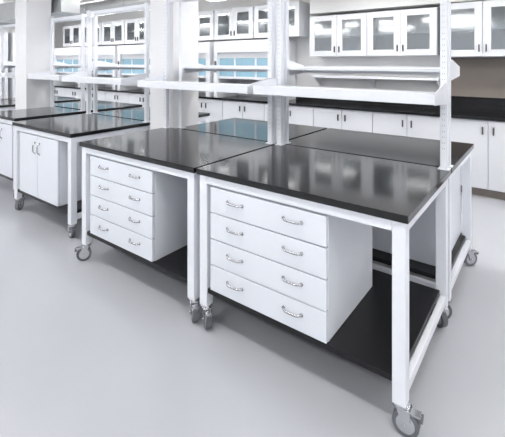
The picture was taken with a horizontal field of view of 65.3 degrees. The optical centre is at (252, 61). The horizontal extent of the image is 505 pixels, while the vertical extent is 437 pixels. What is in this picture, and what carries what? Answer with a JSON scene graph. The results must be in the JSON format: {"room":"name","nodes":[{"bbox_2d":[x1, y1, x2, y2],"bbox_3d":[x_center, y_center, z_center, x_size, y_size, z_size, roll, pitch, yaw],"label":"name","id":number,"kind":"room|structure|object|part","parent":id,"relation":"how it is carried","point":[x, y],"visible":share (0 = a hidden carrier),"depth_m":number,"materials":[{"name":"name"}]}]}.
{"room":"laboratory","nodes":[
{"label":"laboratory","id":0,"kind":"room"},
{"bbox_2d":[0,22,64,47],"bbox_3d":[-8.139,0.150,7.898,0.100,2.850,8.870,0,0,37],"label":"wall","id":1,"kind":"structure","parent":0,"point":[58,27],"depth_m":11.24,"materials":[{"name":"white paint"}]},
{"bbox_2d":[15,0,50,109],"bbox_3d":[-3.124,0.150,5.618,0.400,2.850,0.400,0,0,37],"label":"column","id":2,"kind":"structure","parent":0,"point":[32,17],"depth_m":5.50,"materials":[{"name":"white paint"}]},
{"bbox_2d":[0,0,198,3],"bbox_3d":[-2.309,-1.325,3.588,14.600,0.100,8.970,0,0,37],"label":"ceiling","id":3,"kind":"structure","parent":0,"point":[1,1],"depth_m":8.30,"materials":[{"name":"white"}]},
{"bbox_2d":[0,0,79,23],"bbox_3d":[-4.620,-0.987,7.190,4.980,0.574,0.310,0,0,37],"label":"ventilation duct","id":4,"kind":"object","parent":3,"relation":"hanging from","point":[61,8],"visible":0.58,"depth_m":5.81,"materials":[{"name":"white metal"}]},
{"bbox_2d":[0,0,149,25],"bbox_3d":[-0.710,-1.085,5.720,14.360,0.380,0.240,0,0,37],"label":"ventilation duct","id":5,"kind":"object","parent":3,"relation":"hanging from","point":[106,4],"visible":0.2,"depth_m":7.04,"materials":[{"name":"white metal"}]},
{"bbox_2d":[150,0,197,129],"bbox_3d":[-0.808,0.150,4.081,0.410,2.850,0.410,0,0,37],"label":"column","id":6,"kind":"structure","parent":0,"point":[156,6],"depth_m":3.98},
{"bbox_2d":[0,176,504,436],"bbox_3d":[-2.309,1.625,3.588,14.600,0.100,8.970,0,0,37],"label":"floor","id":7,"kind":"structure","parent":0,"point":[108,343],"depth_m":2.07,"materials":[{"name":"grey"}]},
{"bbox_2d":[0,32,7,110],"bbox_3d":[-6.514,0.425,9.479,0.592,2.300,0.950,0,0,37],"label":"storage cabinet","id":8,"kind":"object","parent":7,"relation":"on","point":[6,34],"visible":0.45,"depth_m":9.65,"materials":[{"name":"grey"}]},
{"bbox_2d":[0,24,14,110],"bbox_3d":[-4.163,0.475,6.098,1.261,2.199,0.916,0,0,37],"label":"lab bench","id":9,"kind":"object","parent":7,"relation":"on","point":[5,105],"visible":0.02,"depth_m":5.90,"materials":[{"name":"silver metal"}]},
{"bbox_3d":[-4.171,1.057,6.122,1.192,0.776,0.822,0,0,37],"label":"steel frame","id":10,"kind":"part","parent":9,"relation":"part of","materials":[{"name":"white metal"}]},
{"bbox_2d":[0,72,14,77],"bbox_3d":[-4.037,0.185,6.300,1.192,0.130,0.303,0,0,37],"label":"shelf","id":11,"kind":"object","parent":9,"relation":"attached to","point":[11,74],"depth_m":5.88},
{"bbox_2d":[8,33,14,97],"bbox_3d":[-5.884,0.425,10.319,0.592,2.300,0.950,0,0,37],"label":"column","id":12,"kind":"structure","parent":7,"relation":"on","point":[11,36],"depth_m":9.81,"materials":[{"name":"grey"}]},
{"bbox_2d":[0,27,80,103],"bbox_3d":[-3.643,0.475,6.816,1.318,2.200,0.935,0,0,37],"label":"lab bench","id":13,"kind":"object","parent":7,"relation":"on","point":[4,64],"visible":0.31,"depth_m":6.85,"materials":[{"name":"silver metal"}]},
{"bbox_2d":[5,61,14,67],"bbox_3d":[-3.776,0.050,6.648,1.192,0.130,0.303,0,0,37],"label":"shelf","id":14,"kind":"object","parent":13,"relation":"attached to","point":[8,64],"depth_m":6.94,"materials":[{"name":"white metal"}]},
{"bbox_2d":[0,14,85,198],"bbox_3d":[-2.740,0.475,5.029,0.901,2.200,0.879,0,0,37],"label":"lab bench","id":15,"kind":"object","parent":7,"relation":"on","point":[9,116],"visible":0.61,"depth_m":5.10,"materials":[{"name":"silver metal"}]},
{"bbox_2d":[0,122,12,177],"bbox_3d":[-2.857,1.033,4.924,0.640,0.608,0.590,0,0,37],"label":"base cabinet","id":16,"kind":"object","parent":15,"relation":"on","point":[6,130],"visible":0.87,"depth_m":4.61,"materials":[{"name":"grey metal"}]},
{"bbox_2d":[0,174,12,180],"bbox_3d":[-2.776,1.353,5.016,0.764,0.028,0.764,0,0,37],"label":"shelf","id":17,"kind":"object","parent":15,"relation":"attached to","point":[2,175],"depth_m":4.62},
{"bbox_3d":[-2.762,1.057,5.034,0.832,0.776,0.832,0,0,37],"label":"steel frame","id":18,"kind":"part","parent":15,"relation":"part of","materials":[{"name":"white metal"}]},
{"bbox_2d":[28,70,81,80],"bbox_3d":[-2.626,0.185,5.216,0.832,0.130,0.303,0,0,37],"label":"shelf","id":19,"kind":"object","parent":15,"relation":"attached to","point":[44,75],"depth_m":5.14,"materials":[{"name":"white metal"}]},
{"bbox_2d":[54,87,64,96],"bbox_3d":[-5.033,1.123,10.708,0.898,0.905,0.637,0,0,37],"label":"base cabinet","id":20,"kind":"object","parent":7,"relation":"on","point":[58,91],"visible":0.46,"depth_m":10.37,"materials":[{"name":"grey metal"}]},
{"bbox_2d":[65,88,80,97],"bbox_3d":[-4.313,1.123,10.168,0.898,0.905,0.637,0,0,37],"label":"base cabinet","id":21,"kind":"object","parent":7,"relation":"on","point":[69,92],"visible":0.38,"depth_m":9.96,"materials":[{"name":"grey metal"}]},
{"bbox_2d":[54,85,504,121],"bbox_3d":[-0.354,0.652,7.194,12.640,0.034,0.645,0,0,37],"label":"countertop","id":22,"kind":"structure","parent":21,"relation":"on","point":[464,114],"depth_m":5.62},
{"bbox_2d":[54,47,80,87],"bbox_3d":[-4.620,0.134,10.381,1.350,1.000,0.604,0,0,37],"label":"fume hood","id":23,"kind":"object","parent":22,"relation":"on","point":[62,55],"visible":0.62,"depth_m":10.22,"materials":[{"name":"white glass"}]},
{"bbox_2d":[85,46,116,89],"bbox_3d":[-3.460,0.134,9.511,1.350,1.000,0.604,0,0,37],"label":"fume hood","id":24,"kind":"object","parent":22,"relation":"on","point":[108,54],"visible":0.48,"depth_m":9.12,"materials":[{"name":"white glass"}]},
{"bbox_2d":[117,44,149,90],"bbox_3d":[-2.300,0.134,8.641,1.350,1.000,0.604,0,0,37],"label":"fume hood","id":25,"kind":"object","parent":22,"relation":"on","point":[126,54],"visible":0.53,"depth_m":8.63,"materials":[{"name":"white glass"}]},
{"bbox_2d":[198,42,213,96],"bbox_3d":[-1.140,0.134,7.771,1.350,1.000,0.604,0,0,37],"label":"fume hood","id":26,"kind":"object","parent":22,"relation":"on","point":[205,49],"visible":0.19,"depth_m":7.20,"materials":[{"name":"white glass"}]},
{"bbox_2d":[214,39,295,99],"bbox_3d":[0.020,0.134,6.901,1.350,1.000,0.604,0,0,37],"label":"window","id":27,"kind":"structure","parent":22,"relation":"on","point":[242,52],"depth_m":6.75,"materials":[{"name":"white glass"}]},
{"bbox_2d":[12,2,149,237],"bbox_3d":[-1.802,0.475,4.193,1.208,2.200,0.926,0,0,37],"label":"lab bench","id":28,"kind":"object","parent":7,"relation":"on","point":[72,129],"visible":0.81,"depth_m":4.11,"materials":[{"name":"silver metal"}]},
{"bbox_2d":[18,189,81,213],"bbox_3d":[-1.824,1.353,4.152,1.084,0.028,0.784,0,0,37],"label":"shelf","id":29,"kind":"object","parent":28,"relation":"attached to","point":[64,208],"depth_m":3.68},
{"bbox_2d":[20,132,110,206],"bbox_3d":[-1.940,1.033,4.105,0.790,0.608,0.640,0,0,37],"label":"base cabinet","id":30,"kind":"object","parent":28,"relation":"on","point":[43,160],"visible":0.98,"depth_m":3.80,"materials":[{"name":"grey metal"}]},
{"bbox_3d":[-1.810,1.057,4.170,1.152,0.776,0.852,0,0,37],"label":"steel frame","id":31,"kind":"part","parent":28,"relation":"part of","materials":[{"name":"white metal"}]},
{"bbox_2d":[62,72,145,85],"bbox_3d":[-1.667,0.185,4.360,1.152,0.130,0.303,0,0,37],"label":"shelf","id":32,"kind":"object","parent":28,"relation":"attached to","point":[82,77],"depth_m":4.14,"materials":[{"name":"white metal"}]},
{"bbox_2d":[85,90,104,100],"bbox_3d":[-3.593,1.123,9.628,0.898,0.905,0.637,0,0,37],"label":"base cabinet","id":33,"kind":"object","parent":7,"relation":"on","point":[101,94],"visible":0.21,"depth_m":9.23,"materials":[{"name":"grey metal"}]},
{"bbox_2d":[54,15,141,112],"bbox_3d":[-2.364,0.475,5.863,1.221,2.200,0.924,0,0,37],"label":"lab bench","id":34,"kind":"object","parent":7,"relation":"on","point":[103,106],"visible":0.13,"depth_m":5.72,"materials":[{"name":"silver metal"}]},
{"bbox_2d":[54,61,92,70],"bbox_3d":[-2.505,0.050,5.694,1.172,0.130,0.303,0,0,37],"label":"shelf","id":35,"kind":"object","parent":34,"relation":"attached to","point":[57,65],"depth_m":6.01,"materials":[{"name":"white metal"}]},
{"bbox_2d":[105,91,128,102],"bbox_3d":[-2.873,1.123,9.088,0.898,0.905,0.637,0,0,37],"label":"base cabinet","id":36,"kind":"object","parent":7,"relation":"on","point":[121,97],"visible":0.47,"depth_m":8.83,"materials":[{"name":"grey metal"}]},
{"bbox_2d":[129,93,149,107],"bbox_3d":[-2.153,1.123,8.548,0.898,0.905,0.637,0,0,37],"label":"base cabinet","id":37,"kind":"object","parent":7,"relation":"on","point":[134,98],"visible":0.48,"depth_m":8.40,"materials":[{"name":"grey metal"}]},
{"bbox_2d":[92,5,209,128],"bbox_3d":[-1.262,0.475,4.893,1.213,2.200,0.966,0,0,37],"label":"lab bench","id":38,"kind":"object","parent":7,"relation":"on","point":[135,113],"visible":0.31,"depth_m":4.89,"materials":[{"name":"silver metal"}]},
{"bbox_2d":[98,61,149,70],"bbox_3d":[-1.407,0.050,4.708,1.152,0.130,0.303,0,0,37],"label":"shelf","id":39,"kind":"object","parent":38,"relation":"attached to","point":[102,65],"depth_m":4.96,"materials":[{"name":"white metal"}]},
{"bbox_3d":[-1.264,1.057,4.898,1.152,0.776,0.852,0,0,37],"label":"steel frame","id":40,"kind":"part","parent":38,"relation":"part of","materials":[{"name":"white metal"}]},
{"bbox_2d":[75,0,275,321],"bbox_3d":[-0.586,0.475,3.107,1.346,2.200,0.999,0,0,37],"label":"lab bench","id":41,"kind":"object","parent":7,"relation":"on","point":[166,149],"visible":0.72,"depth_m":2.96,"materials":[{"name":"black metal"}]},
{"bbox_2d":[87,231,186,282],"bbox_3d":[-0.610,1.353,3.091,1.189,0.028,0.804,0,0,37],"label":"shelf","id":42,"kind":"object","parent":41,"relation":"attached to","point":[174,264],"depth_m":2.66,"materials":[{"name":"black"}]},
{"bbox_2d":[90,155,186,261],"bbox_3d":[-0.794,1.033,3.083,0.750,0.608,0.640,0,0,37],"label":"base cabinet","id":43,"kind":"object","parent":41,"relation":"on","point":[141,211],"visible":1,"depth_m":2.78,"materials":[{"name":"grey metal"}]},
{"bbox_3d":[-0.596,1.057,3.110,1.257,0.776,0.872,0,0,37],"label":"steel frame","id":44,"kind":"part","parent":41,"relation":"part of","materials":[{"name":"white metal"}]},
{"bbox_2d":[137,74,270,93],"bbox_3d":[-0.448,0.185,3.308,1.257,0.130,0.303,0,0,37],"label":"shelf","id":45,"kind":"object","parent":41,"relation":"attached to","point":[161,81],"depth_m":3.16,"materials":[{"name":"white metal"}]},
{"bbox_2d":[198,98,222,123],"bbox_3d":[-0.713,1.123,7.468,0.898,0.905,0.637,0,0,37],"label":"base cabinet","id":46,"kind":"object","parent":7,"relation":"on","point":[214,107],"visible":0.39,"depth_m":7.12,"materials":[{"name":"grey metal"}]},
{"bbox_2d":[223,100,264,120],"bbox_3d":[0.007,1.123,6.928,0.898,0.905,0.637,0,0,37],"label":"base cabinet","id":47,"kind":"object","parent":7,"relation":"on","point":[231,109],"visible":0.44,"depth_m":6.68,"materials":[{"name":"grey metal"}]},
{"bbox_2d":[177,0,326,142],"bbox_3d":[0.016,0.475,3.784,1.204,2.200,0.954,0,0,37],"label":"lab bench","id":48,"kind":"object","parent":7,"relation":"on","point":[251,129],"visible":0.32,"depth_m":3.77,"materials":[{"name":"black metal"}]},
{"bbox_2d":[184,60,267,73],"bbox_3d":[-0.144,0.050,3.611,1.127,0.130,0.303,0,0,37],"label":"shelf","id":49,"kind":"object","parent":48,"relation":"attached to","point":[189,67],"depth_m":3.80,"materials":[{"name":"white metal"}]},
{"bbox_2d":[264,103,313,125],"bbox_3d":[0.727,1.123,6.388,0.898,0.905,0.637,0,0,37],"label":"base cabinet","id":50,"kind":"object","parent":7,"relation":"on","point":[300,115],"visible":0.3,"depth_m":6.02,"materials":[{"name":"grey metal"}]},
{"bbox_2d":[196,0,450,436],"bbox_3d":[0.445,0.475,2.354,1.290,2.200,0.991,0,0,37],"label":"lab bench","id":51,"kind":"object","parent":7,"relation":"on","point":[381,335],"visible":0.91,"depth_m":2.12,"materials":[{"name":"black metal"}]},
{"bbox_2d":[210,186,371,342],"bbox_3d":[0.225,1.033,2.319,0.747,0.608,0.640,0,0,37],"label":"base cabinet","id":52,"kind":"object","parent":51,"relation":"on","point":[307,271],"visible":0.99,"depth_m":2.04,"materials":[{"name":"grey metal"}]},
{"bbox_3d":[0.422,1.057,2.346,1.192,0.776,0.872,0,0,37],"label":"steel frame","id":53,"kind":"part","parent":51,"relation":"part of","materials":[{"name":"white metal"}]},
{"bbox_2d":[208,269,439,380],"bbox_3d":[0.408,1.353,2.328,1.124,0.028,0.804,0,0,37],"label":"shelf","id":54,"kind":"object","parent":51,"relation":"attached to","point":[364,339],"depth_m":2.00,"materials":[{"name":"black"}]},
{"bbox_2d":[253,78,446,105],"bbox_3d":[0.571,0.185,2.544,1.192,0.130,0.303,0,0,37],"label":"shelf","id":55,"kind":"object","parent":51,"relation":"attached to","point":[273,86],"depth_m":2.36,"materials":[{"name":"white metal"}]},
{"bbox_2d":[314,107,372,132],"bbox_3d":[1.447,1.123,5.848,0.898,0.905,0.637,0,0,37],"label":"base cabinet","id":56,"kind":"object","parent":7,"relation":"on","point":[354,120],"visible":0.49,"depth_m":5.58,"materials":[{"name":"grey metal"}]},
{"bbox_2d":[283,0,478,318],"bbox_3d":[0.984,0.475,3.071,1.250,2.200,0.933,0,0,37],"label":"lab bench","id":57,"kind":"object","parent":7,"relation":"on","point":[422,151],"visible":0.59,"depth_m":2.96,"materials":[{"name":"silver metal"}]},
{"bbox_2d":[289,60,459,79],"bbox_3d":[0.826,0.050,2.884,1.192,0.130,0.303,0,0,37],"label":"shelf","id":58,"kind":"object","parent":57,"relation":"attached to","point":[294,68],"depth_m":2.87,"materials":[{"name":"white metal"}]},
{"bbox_2d":[372,168,460,265],"bbox_3d":[1.137,1.033,3.054,0.755,0.608,0.690,0,0,37],"label":"base cabinet","id":59,"kind":"object","parent":57,"relation":"on","point":[422,235],"visible":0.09,"depth_m":2.66,"materials":[{"name":"grey metal"}]},
{"bbox_2d":[372,233,464,278],"bbox_3d":[0.982,1.353,3.092,1.124,0.028,0.784,0,0,37],"label":"shelf","id":60,"kind":"object","parent":57,"relation":"attached to","point":[417,267],"depth_m":2.67,"materials":[{"name":"black"}]},
{"bbox_3d":[0.968,1.057,3.074,1.192,0.776,0.852,0,0,37],"label":"steel frame","id":61,"kind":"part","parent":57,"relation":"part of","materials":[{"name":"white metal"}]},
{"bbox_2d":[373,112,439,139],"bbox_3d":[2.167,1.123,5.308,0.898,0.905,0.637,0,0,37],"label":"base cabinet","id":62,"kind":"object","parent":7,"relation":"on","point":[418,126],"visible":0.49,"depth_m":5.07,"materials":[{"name":"grey metal"}]},
{"bbox_2d":[451,118,504,199],"bbox_3d":[2.887,1.123,4.768,0.898,0.905,0.637,0,0,37],"label":"base cabinet","id":63,"kind":"object","parent":7,"relation":"on","point":[487,137],"visible":0.7,"depth_m":4.55,"materials":[{"name":"grey metal"}]},
{"bbox_2d":[65,0,504,91],"bbox_3d":[0.352,0.150,7.136,14.600,2.850,0.100,0,0,37],"label":"wall","id":64,"kind":"structure","parent":0,"point":[303,57],"depth_m":6.27,"materials":[{"name":"white paint"}]},
{"bbox_2d":[63,25,85,46],"bbox_3d":[-4.716,-0.695,10.628,0.900,0.560,0.385,0,0,37],"label":"upper cabinet","id":65,"kind":"object","parent":64,"relation":"attached to","point":[71,34],"visible":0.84,"depth_m":10.62,"materials":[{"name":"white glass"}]},
{"bbox_2d":[85,22,113,45],"bbox_3d":[-3.973,-0.695,10.070,0.900,0.560,0.385,0,0,37],"label":"upper cabinet","id":66,"kind":"object","parent":64,"relation":"attached to","point":[100,23],"visible":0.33,"depth_m":9.89,"materials":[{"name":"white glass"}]},
{"bbox_2d":[102,20,135,45],"bbox_3d":[-3.228,-0.695,9.512,0.900,0.560,0.385,0,0,37],"label":"upper cabinet","id":67,"kind":"object","parent":64,"relation":"attached to","point":[113,32],"visible":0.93,"depth_m":9.47,"materials":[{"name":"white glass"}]},
{"bbox_2d":[125,17,149,44],"bbox_3d":[-2.485,-0.695,8.954,0.900,0.560,0.385,0,0,37],"label":"upper cabinet","id":68,"kind":"object","parent":64,"relation":"attached to","point":[134,28],"visible":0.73,"depth_m":8.96,"materials":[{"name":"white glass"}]},
{"bbox_2d":[198,10,222,41],"bbox_3d":[-0.997,-0.695,7.838,0.900,0.560,0.385,0,0,37],"label":"upper cabinet","id":69,"kind":"object","parent":64,"relation":"attached to","point":[206,19],"visible":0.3,"depth_m":7.65,"materials":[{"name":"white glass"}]},
{"bbox_2d":[215,6,258,40],"bbox_3d":[-0.253,-0.695,7.280,0.900,0.560,0.385,0,0,37],"label":"upper cabinet","id":70,"kind":"object","parent":64,"relation":"attached to","point":[232,24],"visible":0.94,"depth_m":7.27,"materials":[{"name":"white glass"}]},
{"bbox_2d":[254,1,309,38],"bbox_3d":[0.491,-0.695,6.722,0.900,0.560,0.385,0,0,37],"label":"upper cabinet","id":71,"kind":"object","parent":64,"relation":"attached to","point":[299,12],"visible":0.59,"depth_m":6.59,"materials":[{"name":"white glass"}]},
{"bbox_2d":[310,13,366,56],"bbox_3d":[1.369,-0.400,6.083,0.930,0.630,0.355,0,0,37],"label":"upper cabinet","id":72,"kind":"object","parent":64,"relation":"attached to","point":[344,35],"visible":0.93,"depth_m":6.09,"materials":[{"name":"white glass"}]},
{"bbox_2d":[296,97,439,107],"bbox_3d":[-1.299,0.585,8.293,9.810,0.099,0.020,0,0,37],"label":"backsplash","id":73,"kind":"structure","parent":64,"relation":"attached to","point":[303,98],"depth_m":5.96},
{"bbox_2d":[312,75,439,88],"bbox_3d":[1.768,0.305,5.833,1.870,0.180,0.255,0,0,37],"label":"wall shelf","id":74,"kind":"object","parent":64,"relation":"attached to","point":[317,77],"visible":0.87,"depth_m":5.77,"materials":[{"name":"white metal"}]},
{"bbox_2d":[310,0,486,15],"bbox_3d":[3.495,-1.020,4.519,6.230,0.510,0.305,0,0,37],"label":"trim","id":75,"kind":"structure","parent":64,"relation":"attached to","point":[317,7],"depth_m":5.76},
{"bbox_2d":[367,7,439,55],"bbox_3d":[2.116,-0.400,5.522,0.930,0.630,0.355,0,0,37],"label":"upper cabinet","id":76,"kind":"object","parent":64,"relation":"attached to","point":[409,32],"visible":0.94,"depth_m":5.50,"materials":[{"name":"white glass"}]},
{"bbox_2d":[451,0,504,56],"bbox_3d":[2.896,-0.405,4.919,0.930,0.680,0.385,0,0,37],"label":"upper cabinet","id":77,"kind":"object","parent":64,"relation":"attached to","point":[477,27],"visible":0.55,"depth_m":4.95,"materials":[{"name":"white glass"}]},
{"bbox_2d":[451,58,504,112],"bbox_3d":[4.110,0.289,4.230,3.700,0.689,0.029,0,0,37],"label":"backsplash","id":78,"kind":"structure","parent":64,"relation":"attached to","point":[480,85],"depth_m":5.10,"materials":[{"name":"beige paint"}]}
]}

